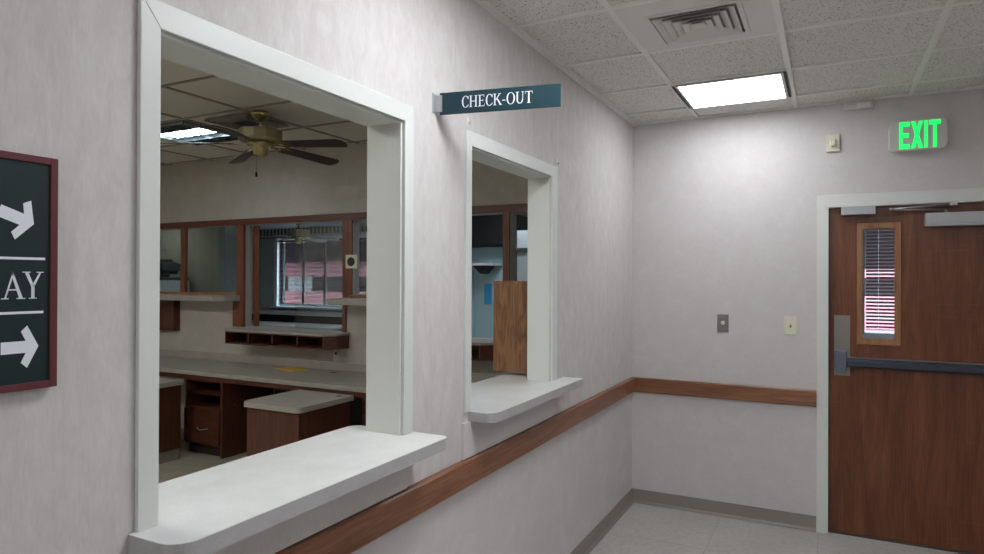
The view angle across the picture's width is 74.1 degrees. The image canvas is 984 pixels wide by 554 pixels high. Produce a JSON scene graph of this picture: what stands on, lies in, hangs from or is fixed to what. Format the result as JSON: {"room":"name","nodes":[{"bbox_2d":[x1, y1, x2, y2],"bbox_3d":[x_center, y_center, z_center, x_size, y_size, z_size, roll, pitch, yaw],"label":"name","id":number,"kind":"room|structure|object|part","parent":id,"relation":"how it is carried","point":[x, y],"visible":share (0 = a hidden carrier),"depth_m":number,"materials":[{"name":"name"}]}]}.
{"room":"medical clinic corridor","nodes":[
{"label":"medical clinic corridor","id":0,"kind":"room"},
{"bbox_2d":[160,227,224,291],"bbox_3d":[-4.354,0.420,9.056,1.710,2.490,0.100,0,0,27],"label":"wall","id":1,"kind":"structure","parent":0,"point":[206,246],"depth_m":8.77,"materials":[{"name":"paint"}]},
{"bbox_2d":[225,234,253,308],"bbox_3d":[-4.924,0.366,9.925,0.100,2.600,3.280,0,0,27],"label":"wall","id":2,"kind":"structure","parent":0,"point":[230,240],"depth_m":10.91,"materials":[{"name":"grey paint"}]},
{"bbox_2d":[160,58,366,165],"bbox_3d":[-3.083,-1.284,3.851,6.180,0.050,5.600,0,0,27],"label":"ceiling","id":3,"kind":"structure","parent":0,"point":[174,103],"depth_m":4.90,"materials":[{"name":"white tile"}]},
{"bbox_2d":[160,120,238,145],"bbox_3d":[-2.576,-1.230,5.584,0.620,0.038,0.625,0,0,27],"label":"recessed light","id":4,"kind":"object","parent":3,"relation":"in","point":[182,130],"visible":0.67,"depth_m":5.57,"materials":[{"name":"grey plastic"}]},
{"bbox_2d":[204,113,288,129],"bbox_3d":[-1.965,-1.233,5.231,0.460,0.012,0.440,0,0,27],"label":"ceiling vent","id":5,"kind":"object","parent":3,"relation":"in","point":[236,121],"visible":0.75,"depth_m":5.19,"materials":[{"name":"brown"}]},
{"bbox_2d":[160,110,346,176],"bbox_3d":[-1.708,-0.997,4.943,1.388,0.485,1.389,0,0,27],"label":"ceiling fan","id":6,"kind":"object","parent":3,"relation":"hanging from","point":[260,138],"visible":0.96,"depth_m":4.86,"materials":[{"name":"gold metal"}]},
{"bbox_3d":[-2.186,-0.982,4.783,0.549,0.059,0.133,0,0,-16],"label":"blade","id":7,"kind":"part","parent":6,"relation":"part of","materials":[{"name":"brown wood"}]},
{"bbox_3d":[-1.745,-0.981,4.470,0.133,0.059,0.549,0,0,2],"label":"blade","id":8,"kind":"part","parent":6,"relation":"part of","materials":[{"name":"brown wood"}]},
{"bbox_3d":[-2.024,-0.979,5.299,0.133,0.059,0.549,0,0,-34],"label":"blade","id":9,"kind":"part","parent":6,"relation":"part of","materials":[{"name":"brown wood"}]},
{"bbox_3d":[-1.749,-1.066,4.930,0.324,0.108,0.324,0,0,27],"label":"motor","id":10,"kind":"part","parent":6,"relation":"part of","materials":[{"name":"gold metal"}]},
{"bbox_3d":[-1.483,-0.977,5.304,0.133,0.059,0.549,0,0,38],"label":"blade","id":11,"kind":"part","parent":6,"relation":"part of","materials":[{"name":"brown wood"}]},
{"bbox_3d":[-1.311,-0.978,4.792,0.549,0.059,0.133,0,0,20],"label":"blade","id":12,"kind":"part","parent":6,"relation":"part of","materials":[{"name":"brown wood"}]},
{"bbox_2d":[259,235,360,311],"bbox_3d":[-0.858,0.381,9.755,7.480,2.600,0.150,0,0,27],"label":"wall","id":13,"kind":"structure","parent":0,"point":[266,245],"depth_m":11.22,"materials":[{"name":"grey paint"}]},
{"bbox_2d":[225,225,366,235],"bbox_3d":[-1.370,-0.760,8.760,7.280,0.110,2.100,0,0,27],"label":"trim","id":14,"kind":"structure","parent":13,"relation":"attached to","point":[232,231],"depth_m":10.81,"materials":[{"name":"wood"}]},
{"bbox_2d":[270,232,366,309],"bbox_3d":[-2.794,-0.093,10.679,2.070,1.240,0.250,0,0,27],"label":"window","id":15,"kind":"structure","parent":13,"relation":"in","point":[363,234],"depth_m":11.03,"materials":[{"name":"white"}]},
{"bbox_3d":[-2.817,0.511,10.626,2.060,0.030,0.140,0,0,27],"label":"sill","id":16,"kind":"part","parent":15,"relation":"part of","materials":[{"name":"white"}]},
{"bbox_2d":[278,238,366,306],"bbox_3d":[-2.779,-0.069,10.643,1.890,1.090,0.036,0,0,27],"label":"window blind","id":17,"kind":"object","parent":15,"relation":"attached to","point":[325,278],"visible":0.66,"depth_m":10.72,"materials":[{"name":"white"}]},
{"bbox_3d":[-3.123,-0.064,10.801,0.003,1.060,0.003,0,0,27],"label":"cord","id":18,"kind":"part","parent":17,"relation":"part of","materials":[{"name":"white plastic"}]},
{"bbox_3d":[-2.781,0.469,10.641,1.890,0.014,0.024,0,0,27],"label":"rail","id":19,"kind":"part","parent":17,"relation":"part of","materials":[{"name":"white"}]},
{"bbox_3d":[-2.777,-0.599,10.645,1.890,0.030,0.036,0,0,27],"label":"head rail","id":20,"kind":"part","parent":17,"relation":"part of","materials":[{"name":"white metal"}]},
{"bbox_3d":[-2.703,-0.064,10.585,0.003,1.060,0.003,0,0,27],"label":"cord","id":21,"kind":"part","parent":17,"relation":"part of","materials":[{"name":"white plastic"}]},
{"bbox_2d":[0,0,632,553],"bbox_3d":[-0.703,0.153,1.601,0.120,3.000,7.400,0,0,27],"label":"wall","id":22,"kind":"structure","parent":0,"point":[68,68],"depth_m":2.23,"materials":[{"name":"paint"}]},
{"bbox_2d":[0,150,57,393],"bbox_3d":[-0.915,-0.009,1.042,0.016,0.425,0.412,0,0,27],"label":"directional sign","id":23,"kind":"object","parent":22,"relation":"attached to","point":[28,183],"visible":1,"depth_m":1.18,"materials":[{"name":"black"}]},
{"bbox_2d":[160,75,366,165],"bbox_3d":[-3.083,-1.254,3.851,6.180,0.012,5.600,0,0,27],"label":"grid","id":24,"kind":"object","parent":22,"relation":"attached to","point":[166,86],"depth_m":5.21,"materials":[{"name":"brown"}]},
{"bbox_2d":[135,0,413,531],"bbox_3d":[-0.579,-0.028,1.857,0.160,1.135,1.037,0,0,27],"label":"window","id":25,"kind":"structure","parent":22,"relation":"in","point":[389,202],"depth_m":1.81,"materials":[{"name":"grey paint"}]},
{"bbox_2d":[128,425,445,553],"bbox_3d":[-0.563,0.559,1.847,0.404,0.040,1.045,0,0,27],"label":"countertop","id":26,"kind":"structure","parent":22,"relation":"on","point":[210,510],"depth_m":1.69,"materials":[{"name":"white laminate"}]},
{"bbox_2d":[211,467,406,553],"bbox_3d":[-0.525,0.651,1.802,0.012,0.144,0.997,0,0,27],"label":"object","id":27,"kind":"structure","parent":22,"relation":"attached to","point":[271,540],"depth_m":1.85,"materials":[{"name":"white paint"}]},
{"bbox_2d":[274,377,634,553],"bbox_3d":[-0.640,0.778,1.564,0.028,0.106,7.400,0,0,27],"label":"trim","id":28,"kind":"structure","parent":22,"relation":"attached to","point":[352,533],"depth_m":2.40,"materials":[{"name":"brown wood"}]},
{"bbox_2d":[466,116,470,125],"bbox_3d":[-0.092,-0.629,2.627,0.020,0.036,0.016,0,0,27],"label":"wall hook","id":29,"kind":"object","parent":22,"relation":"attached to","point":[467,117],"visible":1,"depth_m":2.63,"materials":[{"name":"white plastic"}]},
{"bbox_2d":[432,83,560,114],"bbox_3d":[0.016,-0.639,2.365,0.476,0.081,0.047,0,0,14],"label":"sign","id":30,"kind":"object","parent":22,"relation":"attached to","point":[548,95],"visible":1,"depth_m":2.35,"materials":[{"name":"teal"}]},
{"bbox_2d":[461,399,552,459],"bbox_3d":[0.101,0.658,3.014,0.012,0.144,0.949,0,0,27],"label":"trim","id":31,"kind":"structure","parent":22,"relation":"attached to","point":[476,437],"depth_m":2.85,"materials":[{"name":"white paint"}]},
{"bbox_2d":[493,281,526,372],"bbox_3d":[0.195,0.278,3.789,0.252,0.509,0.325,0,0,27],"label":"wood panel","id":32,"kind":"object","parent":22,"relation":"attached to","point":[510,297],"visible":0.41,"depth_m":3.65,"materials":[{"name":"brown wood"}]},
{"bbox_2d":[463,129,557,412],"bbox_3d":[0.057,-0.022,3.069,0.142,1.135,0.999,0,0,27],"label":"window","id":33,"kind":"structure","parent":22,"relation":"in","point":[541,292],"depth_m":3.43,"materials":[{"name":"grey paint"}]},
{"bbox_2d":[468,373,582,422],"bbox_3d":[0.053,0.566,3.166,0.449,0.040,1.070,0,0,27],"label":"countertop","id":34,"kind":"structure","parent":22,"relation":"on","point":[499,398],"depth_m":3.06,"materials":[{"name":"white laminate"}]},
{"bbox_2d":[570,489,633,553],"bbox_3d":[-0.647,1.603,1.564,0.018,0.100,7.400,0,0,27],"label":"baseboard","id":35,"kind":"structure","parent":22,"relation":"attached to","point":[593,538],"depth_m":4.24,"materials":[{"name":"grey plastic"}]},
{"bbox_2d":[226,213,527,229],"bbox_3d":[-1.617,-0.847,8.280,7.480,0.060,3.380,0,0,27],"label":"ceiling","id":36,"kind":"structure","parent":0,"point":[325,224],"depth_m":10.32,"materials":[{"name":"grey"}]},
{"bbox_2d":[260,224,338,243],"bbox_3d":[-2.824,-0.653,9.618,1.184,0.328,1.147,0,0,27],"label":"ceiling fan","id":37,"kind":"object","parent":36,"relation":"hanging from","point":[298,235],"visible":0.85,"depth_m":9.49,"materials":[{"name":"gold metal"}]},
{"bbox_3d":[-3.190,-0.562,9.374,0.434,0.052,0.133,0,0,-26],"label":"blade","id":38,"kind":"part","parent":37,"relation":"part of","materials":[{"name":"brown wood"}]},
{"bbox_3d":[-2.840,-0.644,9.575,0.324,0.108,0.324,0,0,27],"label":"motor","id":39,"kind":"part","parent":37,"relation":"part of","materials":[{"name":"gold metal"}]},
{"bbox_3d":[-2.675,-0.558,9.941,0.133,0.052,0.434,0,0,27],"label":"blade","id":40,"kind":"part","parent":37,"relation":"part of","materials":[{"name":"brown wood"}]},
{"bbox_3d":[-2.440,-0.559,9.531,0.434,0.052,0.133,0,0,10],"label":"blade","id":41,"kind":"part","parent":37,"relation":"part of","materials":[{"name":"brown wood"}]},
{"bbox_2d":[159,429,959,553],"bbox_3d":[-2.207,1.682,4.339,10.300,0.050,10.900,0,0,27],"label":"floor","id":42,"kind":"structure","parent":0,"point":[643,528],"depth_m":4.20,"materials":[{"name":"tile"}]},
{"bbox_2d":[159,377,183,463],"bbox_3d":[-3.518,1.296,5.753,1.070,0.720,1.005,0,0,27],"label":"base cabinet","id":43,"kind":"object","parent":42,"relation":"on","point":[169,389],"visible":0.13,"depth_m":5.86,"materials":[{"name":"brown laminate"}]},
{"bbox_3d":[-3.514,1.268,5.762,1.010,0.578,0.965,0,0,27],"label":"panel","id":44,"kind":"part","parent":43,"relation":"part of","materials":[{"name":"brown wood"}]},
{"bbox_2d":[184,379,272,458],"bbox_3d":[-2.553,1.312,6.316,0.508,0.700,0.666,0,0,27],"label":"drawer pedestal","id":45,"kind":"object","parent":42,"relation":"on","point":[215,413],"visible":0.76,"depth_m":6.09,"materials":[{"name":"brown wood"}]},
{"bbox_3d":[-2.700,1.388,6.065,0.468,0.315,0.018,0,0,27],"label":"drawer","id":46,"kind":"part","parent":45,"relation":"part of","materials":[{"name":"brown wood"}]},
{"bbox_2d":[188,386,219,395],"bbox_3d":[-2.550,1.092,6.337,0.451,0.010,0.580,0,0,27],"label":"shelf","id":47,"kind":"object","parent":45,"relation":"attached to","point":[206,390],"depth_m":6.23,"materials":[{"name":"brown wood"}]},
{"bbox_2d":[159,348,498,397],"bbox_3d":[-1.960,0.883,6.033,6.178,0.160,0.669,0,0,27],"label":"desktop","id":48,"kind":"object","parent":45,"relation":"on","point":[321,376],"visible":0.31,"depth_m":6.06,"materials":[{"name":"grey laminate"}]},
{"bbox_2d":[275,366,307,371],"bbox_3d":[-1.893,0.876,6.202,0.308,0.006,0.196,0,0,40],"label":"envelope","id":49,"kind":"object","parent":48,"relation":"on","point":[291,369],"visible":1,"depth_m":6.16,"materials":[{"name":"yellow paper"}]},
{"bbox_2d":[244,389,353,456],"bbox_3d":[-1.503,1.300,5.073,0.585,0.723,0.608,0,0,27],"label":"cabinet","id":50,"kind":"object","parent":42,"relation":"on","point":[285,418],"visible":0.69,"depth_m":4.89,"materials":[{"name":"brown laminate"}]},
{"bbox_2d":[362,398,365,425],"bbox_3d":[-0.656,1.316,5.357,0.580,0.700,0.628,0,0,27],"label":"base cabinet","id":51,"kind":"object","parent":42,"relation":"on","point":[364,399],"visible":0.12,"depth_m":5.22,"materials":[{"name":"brown wood"}]},
{"bbox_3d":[-0.787,1.210,5.103,0.560,0.190,0.013,0,0,27],"label":"drawer","id":52,"kind":"part","parent":51,"relation":"part of","materials":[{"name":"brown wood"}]},
{"bbox_3d":[-0.786,1.042,5.104,0.560,0.125,0.013,0,0,27],"label":"drawer","id":53,"kind":"part","parent":51,"relation":"part of","materials":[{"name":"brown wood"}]},
{"bbox_2d":[471,247,502,337],"bbox_3d":[-0.123,0.671,7.660,0.850,2.010,0.495,0,0,27],"label":"tall cabinet","id":54,"kind":"object","parent":42,"relation":"on","point":[482,315],"visible":0.14,"depth_m":7.39,"materials":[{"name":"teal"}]},
{"bbox_3d":[-0.398,0.750,7.532,0.420,1.650,0.015,0,0,27],"label":"door","id":55,"kind":"part","parent":54,"relation":"part of","materials":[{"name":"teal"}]},
{"bbox_2d":[472,263,501,273],"bbox_3d":[-0.128,-0.093,7.244,0.420,0.115,0.254,0,0,27],"label":"shelf","id":56,"kind":"object","parent":54,"relation":"attached to","point":[482,268],"visible":0.8,"depth_m":7.16,"materials":[{"name":"white"}]},
{"bbox_2d":[484,284,491,303],"bbox_3d":[-0.045,0.191,7.341,0.090,0.230,0.004,0,0,27],"label":"notice","id":57,"kind":"object","parent":54,"relation":"attached to","point":[487,287],"visible":1,"depth_m":7.34,"materials":[{"name":"blue paper"}]},
{"bbox_2d":[472,214,527,247],"bbox_3d":[-0.280,-0.507,7.624,1.500,0.335,0.715,0,0,27],"label":"upper cabinet","id":58,"kind":"object","parent":54,"relation":"on","point":[487,230],"visible":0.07,"depth_m":7.11,"materials":[{"name":"black wood"}]},
{"bbox_3d":[-0.112,-0.505,7.143,0.720,0.300,0.015,0,0,27],"label":"door","id":59,"kind":"part","parent":58,"relation":"part of","materials":[{"name":"black"}]},
{"bbox_2d":[516,230,527,280],"bbox_3d":[0.739,0.601,6.661,1.000,2.150,0.480,0,0,27],"label":"tall cabinet","id":60,"kind":"object","parent":42,"relation":"on","point":[521,235],"visible":0.1,"depth_m":6.65,"materials":[{"name":"grey"}]},
{"bbox_2d":[159,88,983,515],"bbox_3d":[-0.657,0.168,5.809,8.900,3.000,0.120,0,0,27],"label":"wall","id":61,"kind":"structure","parent":0,"point":[725,207],"depth_m":4.59,"materials":[{"name":"paint"}]},
{"bbox_2d":[159,300,179,330],"bbox_3d":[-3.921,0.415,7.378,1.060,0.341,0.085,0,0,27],"label":"upper cabinet","id":62,"kind":"object","parent":61,"relation":"attached to","point":[169,314],"visible":0.22,"depth_m":7.15,"materials":[{"name":"brown wood"}]},
{"bbox_2d":[160,226,235,294],"bbox_3d":[-3.544,-0.174,7.256,2.040,0.728,0.074,0,0,27],"label":"window","id":63,"kind":"structure","parent":61,"relation":"in","point":[184,231],"depth_m":7.13,"materials":[{"name":"brown wood"}]},
{"bbox_3d":[-3.554,0.175,7.238,2.040,0.028,0.038,0,0,27],"label":"sill","id":64,"kind":"part","parent":63,"relation":"part of","materials":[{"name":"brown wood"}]},
{"bbox_2d":[160,294,239,300],"bbox_3d":[-3.596,0.216,7.090,2.100,0.054,0.300,0,0,27],"label":"window ledge","id":65,"kind":"object","parent":61,"relation":"attached to","point":[180,297],"visible":0.45,"depth_m":6.68,"materials":[{"name":"grey laminate"}]},
{"bbox_2d":[160,259,189,291],"bbox_3d":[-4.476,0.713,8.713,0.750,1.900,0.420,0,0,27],"label":"office machine","id":66,"kind":"object","parent":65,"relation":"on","point":[167,266],"visible":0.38,"depth_m":8.53,"materials":[{"name":"grey plastic"}]},
{"bbox_2d":[160,277,188,279],"bbox_3d":[-4.460,0.023,8.708,0.680,0.040,0.420,0,0,27],"label":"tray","id":67,"kind":"object","parent":66,"relation":"on","point":[161,278],"depth_m":8.49,"materials":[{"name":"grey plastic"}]},
{"bbox_2d":[232,225,259,326],"bbox_3d":[-2.555,-0.011,6.769,0.269,1.050,0.111,0,0,-14],"label":"trim","id":68,"kind":"structure","parent":61,"relation":"attached to","point":[238,320],"depth_m":6.74,"materials":[{"name":"brown wood"}]},
{"bbox_2d":[224,327,349,349],"bbox_3d":[-1.994,0.589,6.277,1.365,0.145,0.270,0,0,27],"label":"shelf","id":69,"kind":"object","parent":61,"relation":"attached to","point":[286,338],"visible":1,"depth_m":6.21,"materials":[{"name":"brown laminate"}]},
{"bbox_3d":[-1.994,0.527,6.278,1.365,0.022,0.270,0,0,27],"label":"shelf","id":70,"kind":"part","parent":69,"relation":"part of","materials":[{"name":"grey laminate"}]},
{"bbox_2d":[252,309,341,330],"bbox_3d":[-2.854,1.115,10.273,3.140,1.120,0.505,0,0,27],"label":"credenza","id":71,"kind":"object","parent":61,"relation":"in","point":[317,317],"visible":0.21,"depth_m":10.13,"materials":[{"name":"black"}]},
{"bbox_2d":[252,321,341,329],"bbox_3d":[-3.057,1.165,9.227,2.500,1.010,0.600,0,0,27],"label":"table","id":72,"kind":"object","parent":61,"relation":"attached to","point":[261,323],"visible":0.21,"depth_m":8.89,"materials":[{"name":"white laminate"}]},
{"bbox_2d":[275,388,362,425],"bbox_3d":[-1.469,1.294,6.147,1.570,0.744,0.012,0,0,27],"label":"trim","id":73,"kind":"structure","parent":61,"relation":"attached to","point":[356,406],"depth_m":6.04,"materials":[{"name":"black"}]},
{"bbox_2d":[333,350,338,360],"bbox_3d":[-1.471,0.737,6.152,0.070,0.113,0.012,0,0,27],"label":"wall outlet","id":74,"kind":"object","parent":61,"relation":"attached to","point":[335,352],"visible":0.8,"depth_m":6.15,"materials":[{"name":"white plastic"}]},
{"bbox_2d":[160,203,527,228],"bbox_3d":[-1.805,-0.566,6.327,6.180,0.062,0.020,0,0,27],"label":"trim","id":75,"kind":"structure","parent":61,"relation":"attached to","point":[524,206],"depth_m":6.33,"materials":[{"name":"brown wood"}]},
{"bbox_2d":[327,298,366,305],"bbox_3d":[-1.217,0.221,5.862,0.545,0.054,0.300,0,0,27],"label":"window ledge","id":76,"kind":"object","parent":61,"relation":"attached to","point":[330,301],"visible":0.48,"depth_m":5.73,"materials":[{"name":"grey laminate"}]},
{"bbox_2d":[342,220,352,331],"bbox_3d":[-1.321,-0.009,6.144,0.110,1.050,0.136,0,0,27],"label":"trim","id":77,"kind":"structure","parent":61,"relation":"attached to","point":[347,274],"depth_m":6.09,"materials":[{"name":"brown wood"}]},
{"bbox_2d":[346,255,356,268],"bbox_3d":[-1.307,-0.142,6.052,0.130,0.127,0.014,0,0,27],"label":"plate","id":78,"kind":"object","parent":61,"relation":"attached to","point":[351,260],"visible":1,"depth_m":6.05,"materials":[{"name":"beige plastic"}]},
{"bbox_2d":[347,257,354,265],"bbox_3d":[-1.309,-0.142,6.048,0.084,0.084,0.004,0,0,27],"label":"grille","id":79,"kind":"object","parent":78,"relation":"attached to","point":[350,260],"depth_m":6.04,"materials":[{"name":"black plastic"}]},
{"bbox_2d":[350,295,366,297],"bbox_3d":[-1.078,-0.169,5.982,0.510,0.728,0.074,0,0,27],"label":"window","id":80,"kind":"structure","parent":61,"relation":"in","point":[351,296],"depth_m":6.02,"materials":[{"name":"brown wood"}]},
{"bbox_2d":[471,339,492,360],"bbox_3d":[-0.384,0.592,5.446,0.960,0.145,0.270,0,0,27],"label":"shelf","id":81,"kind":"object","parent":61,"relation":"attached to","point":[481,350],"visible":0.2,"depth_m":5.18,"materials":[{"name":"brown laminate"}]},
{"bbox_3d":[-0.383,0.530,5.446,0.960,0.022,0.270,0,0,27],"label":"shelf","id":82,"kind":"part","parent":81,"relation":"part of","materials":[{"name":"grey laminate"}]},
{"bbox_2d":[503,212,509,280],"bbox_3d":[-0.361,-0.007,5.580,1.135,1.050,0.016,0,0,27],"label":"trim","id":83,"kind":"structure","parent":61,"relation":"attached to","point":[506,215],"depth_m":5.33,"materials":[{"name":"brown wood"}]},
{"bbox_2d":[717,314,728,331],"bbox_3d":[1.614,0.323,4.558,0.076,0.124,0.016,0,0,27],"label":"switch","id":84,"kind":"object","parent":61,"relation":"attached to","point":[722,319],"visible":1,"depth_m":4.56,"materials":[{"name":"silver metal"}]},
{"bbox_2d":[632,488,815,531],"bbox_3d":[1.584,1.622,4.565,1.228,0.100,0.018,0,0,27],"label":"baseboard","id":85,"kind":"structure","parent":61,"relation":"attached to","point":[672,501],"depth_m":4.54,"materials":[{"name":"grey plastic"}]},
{"bbox_2d":[635,377,815,406],"bbox_3d":[1.597,0.797,4.558,1.202,0.106,0.028,0,0,27],"label":"trim","id":86,"kind":"structure","parent":61,"relation":"attached to","point":[790,396],"depth_m":4.52,"materials":[{"name":"brown wood"}]},
{"bbox_2d":[784,316,796,334],"bbox_3d":[1.995,0.324,4.358,0.077,0.124,0.022,0,0,27],"label":"light switch","id":87,"kind":"object","parent":61,"relation":"attached to","point":[790,322],"visible":1,"depth_m":4.36,"materials":[{"name":"beige plastic"}]},
{"bbox_2d":[827,134,839,152],"bbox_3d":[2.218,-0.872,4.240,0.076,0.115,0.038,0,0,27],"label":"fire alarm strobe","id":88,"kind":"object","parent":61,"relation":"attached to","point":[833,140],"visible":1,"depth_m":4.24,"materials":[{"name":"beige plastic"}]},
{"bbox_2d":[844,99,873,110],"bbox_3d":[2.346,-1.100,4.172,0.163,0.052,0.045,0,0,27],"label":"sensor","id":89,"kind":"object","parent":61,"relation":"attached to","point":[861,104],"visible":1,"depth_m":4.16,"materials":[{"name":"grey plastic"}]},
{"bbox_2d":[816,188,983,553],"bbox_3d":[2.617,0.571,4.084,1.046,2.207,0.196,0,0,27],"label":"door","id":90,"kind":"structure","parent":61,"relation":"in","point":[900,419],"depth_m":4.09,"materials":[{"name":"brown wood"}]},
{"bbox_3d":[2.284,0.446,4.255,0.092,0.393,0.003,0,0,27],"label":"latch plate","id":91,"kind":"part","parent":90,"relation":"part of","materials":[{"name":"silver metal"}]},
{"bbox_2d":[866,229,894,330],"bbox_3d":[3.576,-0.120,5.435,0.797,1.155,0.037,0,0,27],"label":"window blind","id":92,"kind":"object","parent":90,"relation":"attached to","point":[878,231],"visible":0.27,"depth_m":5.57,"materials":[{"name":"white plastic"}]},
{"bbox_3d":[3.296,-0.115,5.561,0.003,1.125,0.003,0,0,27],"label":"cord","id":93,"kind":"part","parent":92,"relation":"part of","materials":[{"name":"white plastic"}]},
{"bbox_3d":[3.574,0.451,5.434,0.797,0.014,0.024,0,0,27],"label":"rail","id":94,"kind":"part","parent":92,"relation":"part of","materials":[{"name":"white"}]},
{"bbox_3d":[2.644,-0.423,4.004,0.353,0.062,0.044,0,0,23],"label":"closer arm","id":95,"kind":"part","parent":90,"relation":"part of","materials":[{"name":"silver metal"}]},
{"bbox_2d":[888,117,947,152],"bbox_3d":[2.620,-0.872,4.016,0.303,0.188,0.067,0,0,27],"label":"exit sign","id":96,"kind":"object","parent":61,"relation":"attached to","point":[927,134],"visible":1,"depth_m":3.99,"materials":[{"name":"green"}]},
{"bbox_2d":[487,0,983,122],"bbox_3d":[0.466,-1.184,1.004,2.500,0.048,7.400,0,0,27],"label":"ceiling","id":97,"kind":"structure","parent":0,"point":[596,35],"depth_m":3.33,"materials":[{"name":"tile"}]},
{"bbox_2d":[614,0,777,52],"bbox_3d":[0.926,-1.139,2.913,0.607,0.024,0.591,0,0,27],"label":"ceiling vent","id":98,"kind":"object","parent":97,"relation":"in","point":[662,25],"visible":1,"depth_m":2.90,"materials":[{"name":"white metal"}]},
{"bbox_2d":[473,0,983,126],"bbox_3d":[0.466,-1.153,1.004,2.500,0.030,7.400,0,0,27],"label":"grid","id":99,"kind":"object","parent":97,"relation":"attached to","point":[516,28],"depth_m":3.39,"materials":[{"name":"white metal"}]},
{"bbox_2d":[674,71,790,108],"bbox_3d":[1.477,-1.136,3.992,0.630,0.018,0.558,0,0,27],"label":"recessed light","id":100,"kind":"object","parent":97,"relation":"in","point":[770,86],"visible":0.98,"depth_m":3.95,"materials":[{"name":"white plastic"}]},
{"bbox_2d":[863,230,893,338],"bbox_3d":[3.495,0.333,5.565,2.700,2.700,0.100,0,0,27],"label":"window","id":101,"kind":"structure","parent":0,"point":[878,335],"depth_m":5.65,"materials":[{"name":"clear glass"}]},
{"label":"outside","id":102,"kind":"structure","parent":0,"visible":0},
{"bbox_3d":[0.561,1.834,23.534,42.000,0.100,25.650,0,0,27],"label":"ground","id":103,"kind":"structure","parent":102,"visible":0},
{"bbox_2d":[285,230,894,332],"bbox_3d":[-2.999,-0.379,16.634,38.000,4.250,2.000,0,0,27],"label":"building","id":104,"kind":"structure","parent":103,"relation":"on","point":[865,230],"depth_m":12.09,"materials":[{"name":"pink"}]}
]}

